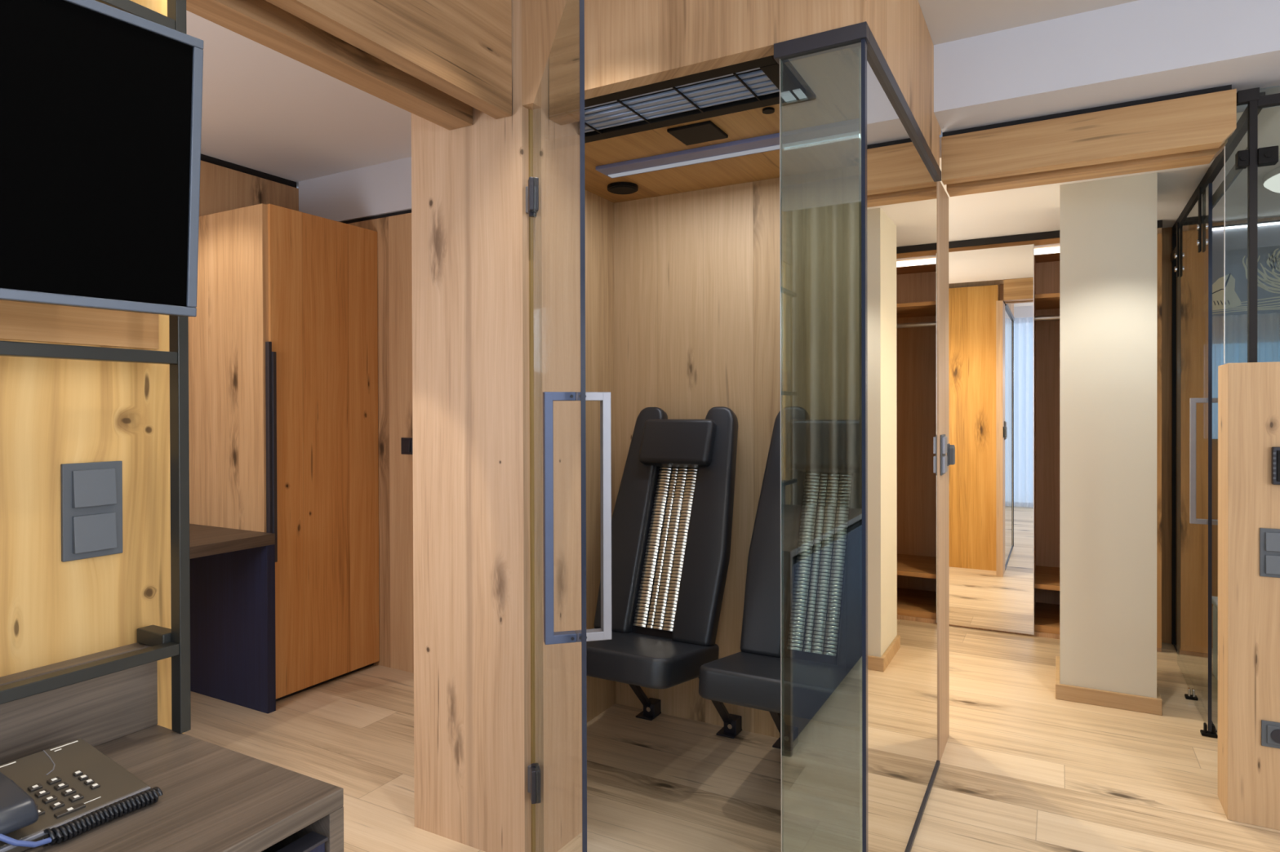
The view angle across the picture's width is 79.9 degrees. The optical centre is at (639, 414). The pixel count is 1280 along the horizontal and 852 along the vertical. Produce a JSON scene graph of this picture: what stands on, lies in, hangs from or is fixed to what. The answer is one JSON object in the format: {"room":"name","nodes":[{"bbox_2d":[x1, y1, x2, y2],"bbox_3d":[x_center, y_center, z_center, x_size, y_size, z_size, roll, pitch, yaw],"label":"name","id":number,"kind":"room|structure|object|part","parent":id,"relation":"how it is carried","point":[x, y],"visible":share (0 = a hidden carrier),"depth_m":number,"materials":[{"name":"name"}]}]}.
{"room":"hotel room","nodes":[
{"label":"hotel room","id":0,"kind":"room"},
{"bbox_2d":[0,0,184,733],"bbox_3d":[-1.368,0.213,0.366,0.210,1.978,2.162,0,0,29],"label":"wall","id":1,"kind":"structure","parent":0,"point":[54,412],"depth_m":1.13,"materials":[{"name":"brown wood"}]},
{"bbox_2d":[0,300,159,349],"bbox_3d":[-1.254,-0.148,0.346,0.008,0.100,2.001,0,0,29],"label":"wall panel","id":2,"kind":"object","parent":1,"relation":"attached to","point":[19,321],"depth_m":1.12,"materials":[{"name":"brown wood"}]},
{"bbox_2d":[60,461,122,562],"bbox_3d":[-0.815,0.143,1.141,0.014,0.142,0.081,0,0,29],"label":"light switch","id":3,"kind":"object","parent":1,"relation":"attached to","point":[91,493],"visible":1,"depth_m":1.13,"materials":[{"name":"plastic"}]},
{"bbox_2d":[0,0,204,316],"bbox_3d":[-0.867,-0.318,0.831,0.214,0.373,0.655,0,0,36],"label":"television","id":4,"kind":"object","parent":1,"relation":"attached to","point":[100,104],"visible":1,"depth_m":0.94,"materials":[{"name":"black plastic"}]},
{"bbox_2d":[199,160,298,216],"bbox_3d":[-2.707,0.034,2.155,0.080,2.325,4.070,0,0,29],"label":"wall","id":5,"kind":"structure","parent":0,"point":[222,188],"depth_m":3.56,"materials":[{"name":"brown wood"}]},
{"bbox_2d":[200,153,296,187],"bbox_3d":[-2.723,-1.146,2.121,0.045,0.035,4.010,0,0,29],"label":"trim","id":6,"kind":"structure","parent":5,"relation":"on","point":[206,158],"depth_m":3.63,"materials":[{"name":"black metal"}]},
{"bbox_2d":[186,0,511,130],"bbox_3d":[-1.162,-0.969,0.739,0.217,0.380,3.028,0,0,29],"label":"beam","id":7,"kind":"structure","parent":0,"point":[436,61],"depth_m":1.75,"materials":[{"name":"brown wood"}]},
{"bbox_2d":[298,156,413,673],"bbox_3d":[-0.939,0.004,3.483,1.740,2.360,0.080,0,0,29],"label":"wall","id":8,"kind":"structure","parent":0,"point":[394,255],"depth_m":3.56,"materials":[{"name":"brown wood"}]},
{"bbox_2d":[342,209,411,223],"bbox_3d":[-0.938,-0.931,3.484,1.740,0.020,0.065,0,0,29],"label":"trim","id":9,"kind":"structure","parent":8,"relation":"on","point":[407,211],"depth_m":3.61,"materials":[{"name":"black metal"}]},
{"bbox_2d":[400,437,413,454],"bbox_3d":[-1.070,0.145,3.502,0.070,0.076,0.014,0,0,29],"label":"light switch","id":10,"kind":"object","parent":8,"relation":"attached to","point":[406,443],"visible":1,"depth_m":3.50,"materials":[{"name":"black plastic"}]},
{"bbox_2d":[186,0,1137,186],"bbox_3d":[-0.160,-1.204,0.747,5.900,0.080,4.070,0,0,29],"label":"ceiling","id":11,"kind":"structure","parent":0,"point":[264,109],"depth_m":2.88,"materials":[{"name":"paint"}]},
{"bbox_2d":[184,626,1279,851],"bbox_3d":[0.480,1.213,1.913,5.900,0.050,6.700,0,0,29],"label":"floor","id":12,"kind":"structure","parent":0,"point":[1022,768],"depth_m":2.54,"materials":[{"name":"brown wood"}]},
{"bbox_2d":[0,642,343,851],"bbox_3d":[-0.885,0.781,0.549,0.457,0.838,1.261,0,0,29],"label":"sideboard","id":13,"kind":"object","parent":12,"relation":"on","point":[215,798],"visible":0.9,"depth_m":1.02,"materials":[{"name":"brown wood"}]},
{"bbox_2d":[0,738,163,851],"bbox_3d":[-0.731,0.449,0.908,0.195,0.073,0.212,0,0,29],"label":"telephone","id":14,"kind":"object","parent":13,"relation":"on","point":[60,793],"visible":1,"depth_m":0.93,"materials":[{"name":"plastic"}]},
{"bbox_3d":[-0.674,0.466,0.838,0.009,0.029,0.048,0,0,39],"label":"cord","id":15,"kind":"part","parent":14,"relation":"part of","materials":[{"name":"blue plastic"}]},
{"bbox_3d":[-0.634,0.476,0.906,0.025,0.018,0.123,0,0,33],"label":"coiled cord","id":16,"kind":"part","parent":14,"relation":"part of","materials":[{"name":"plastic"}]},
{"bbox_2d":[0,0,191,733],"bbox_3d":[-1.028,-0.326,0.649,0.096,1.628,1.232,0,0,29],"label":"metal frame","id":17,"kind":"object","parent":13,"relation":"on","point":[164,642],"visible":0.71,"depth_m":1.16,"materials":[{"name":"black metal"}]},
{"bbox_3d":[-1.000,-0.081,0.627,0.023,0.018,1.216,0,0,29],"label":"rail","id":18,"kind":"part","parent":17,"relation":"part of","materials":[{"name":"black metal"}]},
{"bbox_3d":[-0.999,0.359,0.629,0.023,0.017,1.216,0,0,29],"label":"rail","id":19,"kind":"part","parent":17,"relation":"part of","materials":[{"name":"black metal"}]},
{"bbox_3d":[-1.002,-0.581,0.624,0.023,0.018,1.216,0,0,29],"label":"rail","id":20,"kind":"part","parent":17,"relation":"part of","materials":[{"name":"black metal"}]},
{"bbox_3d":[-0.704,-0.330,1.165,0.024,1.628,0.016,0,0,29],"label":"post","id":21,"kind":"part","parent":17,"relation":"part of","materials":[{"name":"black metal"}]},
{"bbox_3d":[-0.588,0.852,1.093,0.455,0.687,0.022,0,0,29],"label":"panel","id":22,"kind":"part","parent":13,"relation":"part of","materials":[{"name":"brown wood"}]},
{"bbox_3d":[-0.594,0.850,0.638,0.020,0.616,0.775,0,0,29],"label":"drawer","id":23,"kind":"part","parent":13,"relation":"part of","materials":[{"name":"grey wood"}]},
{"bbox_2d":[189,524,275,714],"bbox_3d":[-2.120,0.837,2.497,0.617,0.711,1.624,0,0,29],"label":"desk","id":24,"kind":"object","parent":12,"relation":"on","point":[233,646],"visible":0.57,"depth_m":3.11,"materials":[{"name":"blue wood"}]},
{"bbox_2d":[188,203,379,701],"bbox_3d":[-1.607,0.165,3.470,0.578,2.043,0.583,0,0,29],"label":"wardrobe","id":25,"kind":"object","parent":12,"relation":"on","point":[283,333],"visible":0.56,"depth_m":3.25,"materials":[{"name":"brown wood"}]},
{"bbox_3d":[-1.497,0.153,3.103,0.032,0.895,0.027,0,0,29],"label":"handle","id":26,"kind":"part","parent":25,"relation":"part of","materials":[{"name":"metal"}]},
{"bbox_3d":[-1.375,0.154,3.357,0.022,2.021,0.558,0,0,29],"label":"door","id":27,"kind":"part","parent":25,"relation":"part of","materials":[{"name":"brown wood"}]},
{"bbox_2d":[586,406,742,738],"bbox_3d":[0.039,0.580,2.630,0.475,1.212,0.727,0,0,29],"label":"chair","id":28,"kind":"object","parent":12,"relation":"on","point":[672,517],"visible":0.97,"depth_m":2.70,"materials":[{"name":"black leather"}]},
{"bbox_3d":[-0.033,1.005,2.882,0.032,0.309,0.298,0,0,29],"label":"leg","id":29,"kind":"part","parent":28,"relation":"part of","materials":[{"name":"black plastic"}]},
{"bbox_3d":[0.034,1.156,3.004,0.070,0.055,0.084,0,0,29],"label":"foot plate","id":30,"kind":"part","parent":28,"relation":"part of","materials":[{"name":"black plastic"}]},
{"bbox_2d":[586,628,719,688],"bbox_3d":[-0.033,0.786,2.498,0.464,0.147,0.424,0,0,29],"label":"seat cushion","id":31,"kind":"object","parent":28,"relation":"on","point":[648,658],"depth_m":2.33,"materials":[{"name":"black leather"}]},
{"bbox_3d":[0.110,0.433,2.759,0.200,0.755,0.303,0,0,29],"label":"plate","id":32,"kind":"part","parent":28,"relation":"part of","materials":[{"name":"silver metal"}]},
{"bbox_3d":[0.265,1.005,2.719,0.032,0.309,0.298,0,0,29],"label":"leg","id":33,"kind":"part","parent":28,"relation":"part of","materials":[{"name":"black metal"}]},
{"bbox_3d":[0.332,1.156,2.840,0.070,0.055,0.084,0,0,29],"label":"foot plate","id":34,"kind":"part","parent":28,"relation":"part of","materials":[{"name":"black plastic"}]},
{"bbox_2d":[411,0,955,851],"bbox_3d":[0.134,0.008,2.285,1.298,2.359,1.873,0,0,29],"label":"cabin","id":35,"kind":"object","parent":12,"relation":"on","point":[685,209],"depth_m":2.09,"materials":[{"name":"brown wood"}]},
{"bbox_3d":[-0.459,0.010,2.142,0.396,2.359,0.088,0,0,29],"label":"post","id":36,"kind":"part","parent":35,"relation":"part of","materials":[{"name":"brown wood"}]},
{"bbox_3d":[-0.289,-0.567,2.018,0.026,0.070,0.014,0,0,29],"label":"hinge plate","id":37,"kind":"part","parent":35,"relation":"part of","materials":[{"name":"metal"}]},
{"bbox_3d":[-0.285,0.968,2.026,0.026,0.070,0.014,0,0,29],"label":"hinge plate","id":38,"kind":"part","parent":35,"relation":"part of","materials":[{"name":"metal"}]},
{"bbox_3d":[-0.186,0.191,1.675,0.008,1.985,0.658,0,0,-15],"label":"glass door","id":39,"kind":"part","parent":35,"relation":"part of","materials":[{"name":"clear glass"}]},
{"bbox_3d":[-0.148,0.189,1.405,0.058,0.460,0.024,0,0,-15],"label":"door handle","id":40,"kind":"part","parent":35,"relation":"part of","materials":[{"name":"metal"}]},
{"bbox_3d":[-0.084,0.189,1.422,0.058,0.460,0.024,0,0,-15],"label":"door handle","id":41,"kind":"part","parent":35,"relation":"part of","materials":[{"name":"metal"}]},
{"bbox_3d":[-0.349,0.007,2.713,0.040,2.359,1.020,0,0,29],"label":"panel","id":42,"kind":"part","parent":35,"relation":"part of","materials":[{"name":"brown wood"}]},
{"bbox_2d":[607,182,638,194],"bbox_3d":[-0.065,-0.852,2.882,0.116,0.018,0.116,0,0,29],"label":"speaker","id":43,"kind":"object","parent":35,"relation":"attached to","point":[616,188],"depth_m":2.85},
{"bbox_2d":[666,120,728,145],"bbox_3d":[0.176,-0.854,2.322,0.142,0.010,0.139,0,0,29],"label":"speaker grille","id":44,"kind":"object","parent":35,"relation":"attached to","point":[693,132],"depth_m":2.30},
{"bbox_3d":[0.174,-0.873,2.377,1.200,0.030,1.025,0,0,29],"label":"ceiling panel","id":45,"kind":"part","parent":35,"relation":"part of","materials":[{"name":"brown wood"}]},
{"bbox_2d":[608,130,858,177],"bbox_3d":[0.305,-0.845,2.487,0.940,0.004,0.028,0,0,29],"label":"diffuser","id":46,"kind":"object","parent":35,"relation":"attached to","point":[846,134],"depth_m":2.47,"materials":[{"name":"white plastic"}]},
{"bbox_3d":[0.432,0.004,2.846,1.200,2.359,0.035,0,0,29],"label":"panel","id":47,"kind":"part","parent":35,"relation":"part of","materials":[{"name":"brown wood"}]},
{"bbox_3d":[0.734,0.197,2.094,0.010,1.956,1.111,0,0,29],"label":"mirror pane","id":48,"kind":"part","parent":35,"relation":"part of","materials":[{"name":"clear glass"}]},
{"bbox_2d":[940,434,946,475],"bbox_3d":[1.049,0.139,2.635,0.014,0.138,0.097,0,0,29],"label":"latch plate","id":49,"kind":"object","parent":35,"relation":"attached to","point":[943,438],"visible":1,"depth_m":2.60,"materials":[{"name":"metal"}]},
{"bbox_3d":[1.120,0.147,2.775,0.005,0.080,0.050,0,0,29],"label":"plate","id":50,"kind":"part","parent":35,"relation":"part of","materials":[{"name":"plastic"}]},
{"bbox_3d":[1.128,0.147,2.770,0.023,0.080,0.050,0,0,29],"label":"jamb knob","id":51,"kind":"part","parent":35,"relation":"part of","materials":[{"name":"grey metal"}]},
{"bbox_2d":[698,406,859,751],"bbox_3d":[0.526,0.580,2.362,0.475,1.212,0.727,0,0,29],"label":"chair","id":52,"kind":"object","parent":12,"relation":"on","point":[820,458],"visible":0.85,"depth_m":2.45,"materials":[{"name":"black leather"}]},
{"bbox_3d":[0.454,1.005,2.615,0.032,0.309,0.298,0,0,29],"label":"leg","id":53,"kind":"part","parent":52,"relation":"part of","materials":[{"name":"black plastic"}]},
{"bbox_2d":[698,651,859,726],"bbox_3d":[0.454,0.786,2.231,0.464,0.147,0.424,0,0,29],"label":"seat cushion","id":54,"kind":"object","parent":52,"relation":"on","point":[824,686],"depth_m":2.10,"materials":[{"name":"black leather"}]},
{"bbox_3d":[0.521,1.156,2.736,0.070,0.055,0.084,0,0,29],"label":"foot plate","id":55,"kind":"part","parent":52,"relation":"part of","materials":[{"name":"black plastic"}]},
{"bbox_3d":[0.598,0.433,2.492,0.200,0.755,0.303,0,0,29],"label":"plate","id":56,"kind":"part","parent":52,"relation":"part of","materials":[{"name":"silver metal"}]},
{"bbox_2d":[948,227,1161,652],"bbox_3d":[1.775,0.126,4.509,2.109,2.090,0.588,0,0,29],"label":"mirror","id":57,"kind":"object","parent":12,"relation":"on","point":[1004,298],"visible":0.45,"depth_m":4.13,"materials":[{"name":"brown wood"}]},
{"bbox_3d":[1.415,0.133,4.384,1.498,2.054,0.015,0,0,29],"label":"mirror door","id":58,"kind":"part","parent":57,"relation":"part of","materials":[{"name":"silver metal"}]},
{"bbox_2d":[1034,602,1059,634],"bbox_3d":[2.443,1.131,4.157,0.530,0.036,0.535,0,0,29],"label":"shelf","id":59,"kind":"object","parent":57,"relation":"attached to","point":[1046,615],"depth_m":4.17,"materials":[{"name":"brown wood"}]},
{"bbox_2d":[1034,565,1059,591],"bbox_3d":[2.443,0.908,4.155,0.530,0.025,0.535,0,0,29],"label":"shelf","id":60,"kind":"object","parent":57,"relation":"attached to","point":[1046,577],"depth_m":4.20,"materials":[{"name":"brown wood"}]},
{"bbox_2d":[1034,293,1059,310],"bbox_3d":[2.438,-0.625,4.147,0.530,0.021,0.535,0,0,29],"label":"shelf","id":61,"kind":"object","parent":57,"relation":"attached to","point":[1051,301],"depth_m":4.16,"materials":[{"name":"brown wood"}]},
{"bbox_3d":[2.394,-0.526,4.067,0.530,0.028,0.028,0,0,29],"label":"hanging rail","id":62,"kind":"part","parent":57,"relation":"part of","materials":[{"name":"silver metal"}]},
{"bbox_2d":[948,220,1162,248],"bbox_3d":[2.129,-0.935,4.001,1.000,0.034,0.045,0,0,29],"label":"trim","id":63,"kind":"structure","parent":57,"relation":"on","point":[1051,234],"depth_m":4.07,"materials":[{"name":"black metal"}]},
{"bbox_3d":[2.420,0.130,3.833,0.326,2.036,0.018,0,0,29],"label":"door","id":64,"kind":"part","parent":57,"relation":"part of","materials":[{"name":"brown wood"}]},
{"bbox_2d":[1184,688,1194,700],"bbox_3d":[2.282,1.155,3.159,0.048,0.042,0.036,0,0,29],"label":"floor guide","id":65,"kind":"object","parent":12,"relation":"on","point":[1188,696],"visible":0.58,"depth_m":3.15,"materials":[{"name":"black metal"}]},
{"bbox_2d":[1200,723,1217,738],"bbox_3d":[2.087,1.158,2.804,0.048,0.042,0.036,0,0,29],"label":"floor guide","id":66,"kind":"object","parent":12,"relation":"on","point":[1204,732],"visible":1,"depth_m":2.80,"materials":[{"name":"black metal"}]},
{"bbox_2d":[1212,596,1217,681],"bbox_3d":[2.635,0.998,3.186,0.366,0.355,0.410,0,0,29],"label":"toilet cistern","id":67,"kind":"object","parent":12,"relation":"on","point":[1215,599],"visible":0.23,"depth_m":3.36,"materials":[{"name":"white ceramic"}]},
{"bbox_3d":[2.634,0.833,3.185,0.366,0.025,0.410,0,0,29],"label":"lid","id":68,"kind":"part","parent":67,"relation":"part of","materials":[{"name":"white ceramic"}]},
{"bbox_2d":[1171,91,1265,733],"bbox_3d":[2.267,0.116,3.062,0.024,2.122,1.889,0,0,29],"label":"door frame","id":69,"kind":"structure","parent":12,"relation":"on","point":[1233,140],"depth_m":3.79,"materials":[{"name":"metal"}]},
{"bbox_3d":[2.512,0.118,3.509,0.008,2.088,0.861,0,0,29],"label":"pane","id":70,"kind":"part","parent":69,"relation":"part of","materials":[{"name":"clear glass"}]},
{"bbox_2d":[1170,146,1247,732],"bbox_3d":[2.232,0.144,3.065,0.110,2.025,1.880,0,0,29],"label":"door","id":71,"kind":"structure","parent":69,"relation":"attached to","point":[1193,251],"depth_m":3.01,"materials":[{"name":"black metal"}]},
{"bbox_3d":[2.286,0.156,3.164,0.008,2.000,0.854,0,0,29],"label":"pane","id":72,"kind":"part","parent":71,"relation":"part of","materials":[{"name":"clear glass"}]},
{"bbox_3d":[2.073,0.173,2.838,0.051,0.467,0.018,0,0,29],"label":"handle","id":73,"kind":"part","parent":71,"relation":"part of","materials":[{"name":"metal"}]},
{"bbox_3d":[2.125,0.173,2.809,0.051,0.467,0.018,0,0,29],"label":"handle","id":74,"kind":"part","parent":71,"relation":"part of","materials":[{"name":"metal"}]},
{"bbox_2d":[941,88,1236,196],"bbox_3d":[1.428,-0.868,2.501,0.799,0.147,0.230,0,0,29],"label":"beam","id":75,"kind":"structure","parent":0,"point":[1193,130],"depth_m":2.41,"materials":[{"name":"brown wood"}]},
{"bbox_2d":[933,0,1279,132],"bbox_3d":[2.274,-1.071,1.961,2.802,0.213,0.460,0,0,29],"label":"wall","id":76,"kind":"structure","parent":0,"point":[1140,49],"depth_m":2.23,"materials":[{"name":"white paint"}]},
{"bbox_2d":[942,84,1231,136],"bbox_3d":[1.431,-0.953,2.513,0.792,0.023,0.205,0,0,29],"label":"trim","id":77,"kind":"structure","parent":76,"relation":"attached to","point":[1226,87],"depth_m":2.40,"materials":[{"name":"black metal"}]},
{"bbox_2d":[1059,173,1157,698],"bbox_3d":[1.978,0.114,3.253,0.334,2.125,0.395,0,0,29],"label":"wall column","id":78,"kind":"structure","parent":0,"point":[1108,227],"depth_m":3.08,"materials":[{"name":"beige paint"}]},
{"bbox_2d":[1055,656,1162,715],"bbox_3d":[1.977,1.146,3.252,0.366,0.062,0.410,0,0,29],"label":"baseboard","id":79,"kind":"structure","parent":78,"relation":"attached to","point":[1149,705],"depth_m":3.07,"materials":[{"name":"brown wood"}]},
{"bbox_2d":[939,104,1279,241],"bbox_3d":[2.290,-0.988,3.442,4.200,0.075,2.250,0,0,29],"label":"ceiling","id":80,"kind":"structure","parent":0,"point":[1033,209],"depth_m":3.40,"materials":[{"name":"paint"}]},
{"bbox_2d":[1262,166,1279,192],"bbox_3d":[2.715,-0.928,2.906,0.540,0.039,0.540,0,0,29],"label":"recessed light","id":81,"kind":"object","parent":80,"relation":"in","point":[1271,180],"visible":1,"depth_m":3.00,"materials":[{"name":"white ceramic"}]},
{"bbox_3d":[2.715,-0.917,2.906,0.536,0.016,0.536,0,0,29],"label":"lamp shade","id":82,"kind":"part","parent":81,"relation":"part of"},
{"bbox_2d":[1161,216,1279,648],"bbox_3d":[3.524,0.108,3.496,1.930,2.125,0.080,0,0,29],"label":"wall","id":83,"kind":"structure","parent":0,"point":[1166,233],"depth_m":3.90,"materials":[{"name":"brown wood"}]},
{"bbox_2d":[1212,224,1279,315],"bbox_3d":[3.486,-0.699,3.453,1.615,0.430,0.016,0,0,29],"label":"wall mural","id":84,"kind":"object","parent":83,"relation":"attached to","point":[1268,236],"visible":0.75,"depth_m":3.74},
{"bbox_2d":[1212,312,1279,439],"bbox_3d":[3.484,-0.181,3.402,1.571,0.605,0.030,0,0,29],"label":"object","id":85,"kind":"object","parent":83,"relation":"hanging from","point":[1268,324],"visible":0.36,"depth_m":3.72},
{"bbox_2d":[1212,219,1279,230],"bbox_3d":[3.515,-0.923,3.429,1.550,0.018,0.030,0,0,29],"label":"light strip","id":86,"kind":"object","parent":83,"relation":"attached to","point":[1271,222],"visible":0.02,"depth_m":3.73,"materials":[{"name":"white plastic"}]},
{"bbox_2d":[1217,361,1279,831],"bbox_3d":[2.600,0.516,1.827,1.942,1.332,0.160,0,0,29],"label":"wall partition","id":87,"kind":"structure","parent":0,"point":[1249,393],"depth_m":2.20,"materials":[{"name":"brown wood"}]},
{"bbox_2d":[1223,87,1279,363],"bbox_3d":[2.566,-0.545,1.780,1.936,0.790,0.042,0,0,29],"label":"metal frame","id":88,"kind":"structure","parent":87,"relation":"on","point":[1253,157],"depth_m":2.21,"materials":[{"name":"black metal"}]},
{"bbox_3d":[1.776,-0.545,2.217,0.019,0.789,0.027,0,0,29],"label":"post","id":89,"kind":"part","parent":88,"relation":"part of","materials":[{"name":"black metal"}]},
{"bbox_3d":[2.599,-0.901,1.762,1.861,0.028,0.027,0,0,29],"label":"rail","id":90,"kind":"part","parent":88,"relation":"part of","materials":[{"name":"black metal"}]},
{"bbox_2d":[1259,528,1279,577],"bbox_3d":[1.806,0.394,2.163,0.080,0.138,0.014,0,0,29],"label":"light switch","id":91,"kind":"object","parent":87,"relation":"attached to","point":[1269,539],"visible":1,"depth_m":2.17,"materials":[{"name":"plastic"}]},
{"bbox_2d":[1261,720,1279,749],"bbox_3d":[1.811,0.911,2.165,0.080,0.073,0.012,0,0,29],"label":"wall socket","id":92,"kind":"object","parent":87,"relation":"attached to","point":[1270,731],"visible":1,"depth_m":2.17,"materials":[{"name":"plastic"}]},
{"bbox_2d":[1271,446,1279,484],"bbox_3d":[1.823,0.146,2.148,0.073,0.107,0.022,0,0,29],"label":"wall thermostat","id":93,"kind":"object","parent":87,"relation":"attached to","point":[1275,451],"visible":1,"depth_m":2.16,"materials":[{"name":"black plastic"}]},
{"bbox_2d":[1273,452,1275,479],"bbox_3d":[1.791,0.145,2.157,0.006,0.076,0.001,0,0,29],"label":"grille","id":94,"kind":"object","parent":93,"relation":"attached to","point":[1274,453],"depth_m":2.16,"materials":[{"name":"plastic"}]}
]}

